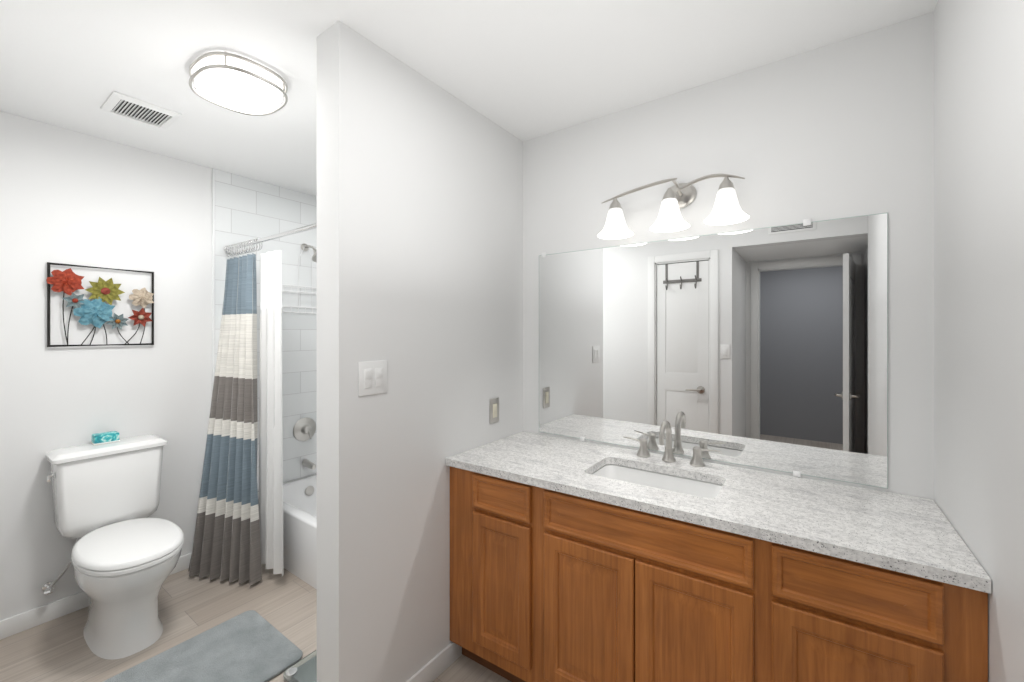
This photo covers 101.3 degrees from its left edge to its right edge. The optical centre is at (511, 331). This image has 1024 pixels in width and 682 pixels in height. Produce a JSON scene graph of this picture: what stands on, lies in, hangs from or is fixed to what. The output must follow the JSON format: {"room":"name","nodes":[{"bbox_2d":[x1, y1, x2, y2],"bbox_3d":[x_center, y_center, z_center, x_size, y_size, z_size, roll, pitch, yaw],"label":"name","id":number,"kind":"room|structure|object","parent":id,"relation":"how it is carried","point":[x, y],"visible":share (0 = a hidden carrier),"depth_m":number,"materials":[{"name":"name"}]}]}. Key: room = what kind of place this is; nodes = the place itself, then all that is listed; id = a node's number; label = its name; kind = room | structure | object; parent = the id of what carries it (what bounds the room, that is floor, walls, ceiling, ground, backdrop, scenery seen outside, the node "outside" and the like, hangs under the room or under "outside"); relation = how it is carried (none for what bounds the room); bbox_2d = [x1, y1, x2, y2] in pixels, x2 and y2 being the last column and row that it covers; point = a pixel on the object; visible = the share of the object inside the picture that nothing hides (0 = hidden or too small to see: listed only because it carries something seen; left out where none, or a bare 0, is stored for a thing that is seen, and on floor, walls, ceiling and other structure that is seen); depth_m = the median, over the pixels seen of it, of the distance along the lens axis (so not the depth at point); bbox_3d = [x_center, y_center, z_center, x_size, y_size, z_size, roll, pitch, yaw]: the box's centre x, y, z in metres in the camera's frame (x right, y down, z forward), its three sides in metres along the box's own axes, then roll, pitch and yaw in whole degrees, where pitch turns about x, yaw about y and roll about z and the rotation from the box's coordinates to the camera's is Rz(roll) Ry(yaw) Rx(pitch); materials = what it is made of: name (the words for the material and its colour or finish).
{"room":"bathroom","nodes":[
{"label":"bathroom","id":0,"kind":"room"},
{"bbox_2d":[0,111,314,620],"bbox_3d":[-1.964,0.200,2.602,0.120,2.440,2.315,0,0,35],"label":"wall","id":1,"kind":"structure","parent":0,"point":[68,196],"depth_m":2.17,"materials":[{"name":"white paint"}]},
{"bbox_2d":[0,553,191,639],"bbox_3d":[-2.192,1.377,2.169,0.012,0.085,1.105,0,0,35],"label":"baseboard","id":2,"kind":"structure","parent":1,"relation":"attached to","point":[21,622],"depth_m":2.05,"materials":[{"name":"white wood"}]},
{"bbox_2d":[46,262,153,346],"bbox_3d":[-2.138,-0.131,2.202,0.060,0.415,0.412,0,0,35],"label":"framed picture","id":3,"kind":"object","parent":1,"relation":"attached to","point":[96,311],"visible":0.96,"depth_m":2.17,"materials":[{"name":"multicoloured metal"}]},
{"bbox_2d":[212,168,316,490],"bbox_3d":[-1.591,0.200,3.014,0.010,2.440,0.970,0,0,35],"label":"tile","id":4,"kind":"structure","parent":1,"relation":"attached to","point":[245,208],"depth_m":2.99,"materials":[{"name":"white tile"}]},
{"bbox_2d":[0,564,510,681],"bbox_3d":[-1.048,1.470,0.124,4.850,0.100,5.385,0,0,35],"label":"floor","id":5,"kind":"structure","parent":0,"point":[59,650],"depth_m":2.00,"materials":[{"name":"brown wood"}]},
{"bbox_2d":[42,434,183,659],"bbox_3d":[-1.858,0.998,1.995,0.754,0.844,0.444,0,0,35],"label":"toilet","id":6,"kind":"object","parent":5,"relation":"on","point":[125,554],"visible":1,"depth_m":1.96,"materials":[{"name":"white ceramic"}]},
{"bbox_2d":[91,431,119,444],"bbox_3d":[-2.108,0.551,2.176,0.074,0.048,0.099,0,0,35],"label":"tissue box","id":7,"kind":"object","parent":6,"relation":"on","point":[104,437],"visible":0.96,"depth_m":2.15,"materials":[{"name":"teal cardboard"}]},
{"bbox_2d":[103,610,302,681],"bbox_3d":[-1.361,1.410,1.628,0.530,0.020,0.867,0,0,35],"label":"bath mat","id":8,"kind":"object","parent":5,"relation":"on","point":[251,646],"visible":0.94,"depth_m":1.80,"materials":[{"name":"grey fabric"}]},
{"bbox_2d":[188,223,316,588],"bbox_3d":[-0.969,0.386,2.462,1.645,2.069,1.126,0,0,35],"label":"shower","id":9,"kind":"object","parent":5,"relation":"on","point":[245,528],"visible":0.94,"depth_m":2.42,"materials":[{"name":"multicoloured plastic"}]},
{"bbox_2d":[283,650,316,681],"bbox_3d":[-0.730,1.406,1.749,0.310,0.028,0.310,0,0,35],"label":"bathroom scale","id":10,"kind":"object","parent":5,"relation":"on","point":[304,669],"visible":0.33,"depth_m":1.72,"materials":[{"name":"clear glass"}]},
{"bbox_2d":[446,464,987,681],"bbox_3d":[0.533,0.993,1.559,1.574,0.855,0.575,0,0,35],"label":"bathroom vanity","id":11,"kind":"object","parent":5,"relation":"on","point":[571,560],"depth_m":1.29,"materials":[{"name":"brown wood"}]},
{"bbox_2d":[446,432,990,595],"bbox_3d":[0.530,0.550,1.554,1.574,0.030,0.586,0,0,35],"label":"countertop","id":12,"kind":"structure","parent":11,"relation":"on","point":[900,534],"depth_m":1.29,"materials":[{"name":"grey stone"}]},
{"bbox_2d":[594,460,721,499],"bbox_3d":[0.527,0.635,1.565,0.500,0.163,0.299,0,0,35],"label":"sink","id":13,"kind":"object","parent":12,"relation":"in","point":[676,481],"depth_m":1.67,"materials":[{"name":"white ceramic"}]},
{"bbox_2d":[623,420,720,467],"bbox_3d":[0.627,0.447,1.706,0.388,0.174,0.151,0,0,35],"label":"faucet","id":14,"kind":"object","parent":12,"relation":"on","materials":[{"name":"silver metal"}]},
{"bbox_2d":[317,21,522,681],"bbox_3d":[-0.266,0.200,1.913,0.135,2.440,1.225,0,0,35],"label":"wall","id":15,"kind":"structure","parent":0,"point":[419,233],"depth_m":1.58,"materials":[{"name":"white paint"}]},
{"bbox_2d":[358,360,386,396],"bbox_3d":[-0.487,0.163,1.478,0.010,0.118,0.118,0,0,35],"label":"double light switch","id":16,"kind":"object","parent":15,"relation":"attached to","point":[372,377],"visible":1,"depth_m":1.47,"materials":[{"name":"white plastic"}]},
{"bbox_2d":[406,642,461,681],"bbox_3d":[-0.397,1.377,1.603,0.012,0.085,0.594,0,0,35],"label":"baseboard","id":17,"kind":"structure","parent":15,"relation":"attached to","point":[438,664],"depth_m":1.73,"materials":[{"name":"white wood"}]},
{"bbox_2d":[490,398,498,423],"bbox_3d":[-0.084,0.385,2.043,0.010,0.118,0.072,0,0,35],"label":"outlet","id":18,"kind":"object","parent":15,"relation":"attached to","point":[494,410],"visible":1,"depth_m":2.04,"materials":[{"name":"silver metal"}]},
{"bbox_2d":[0,0,937,195],"bbox_3d":[-0.518,-1.070,1.583,3.818,0.100,2.335,0,0,35],"label":"ceiling","id":19,"kind":"structure","parent":0,"point":[523,70],"depth_m":1.53,"materials":[{"name":"white paint"}]},
{"bbox_2d":[101,91,181,128],"bbox_3d":[-1.712,-1.012,1.940,0.236,0.015,0.236,0,0,35],"label":"ceiling vent","id":20,"kind":"object","parent":19,"relation":"in","point":[124,105],"visible":1,"depth_m":1.92,"materials":[{"name":"white metal"}]},
{"bbox_2d":[189,51,287,115],"bbox_3d":[-1.097,-0.985,1.691,0.357,0.067,0.311,0,0,35],"label":"flush ceiling light","id":21,"kind":"object","parent":19,"relation":"attached to","point":[235,83],"visible":1,"depth_m":1.63,"materials":[{"name":"white glass"}]},
{"bbox_2d":[523,11,933,499],"bbox_3d":[0.857,0.200,1.841,1.778,2.440,0.277,0,0,35],"label":"wall","id":22,"kind":"structure","parent":0,"point":[766,348],"depth_m":1.61,"materials":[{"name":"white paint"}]},
{"bbox_2d":[597,174,749,238],"bbox_3d":[0.640,-0.525,1.725,0.594,0.208,0.182,0,0,35],"label":"sconce","id":23,"kind":"object","parent":22,"relation":"attached to","point":[726,210],"visible":1,"depth_m":1.69,"materials":[{"name":"white glass"}]},
{"bbox_2d":[934,0,1023,681],"bbox_3d":[0.900,0.200,0.542,0.200,2.440,2.048,0,0,35],"label":"wall","id":24,"kind":"structure","parent":0,"point":[979,273],"depth_m":0.94,"materials":[{"name":"white paint"}]}
]}

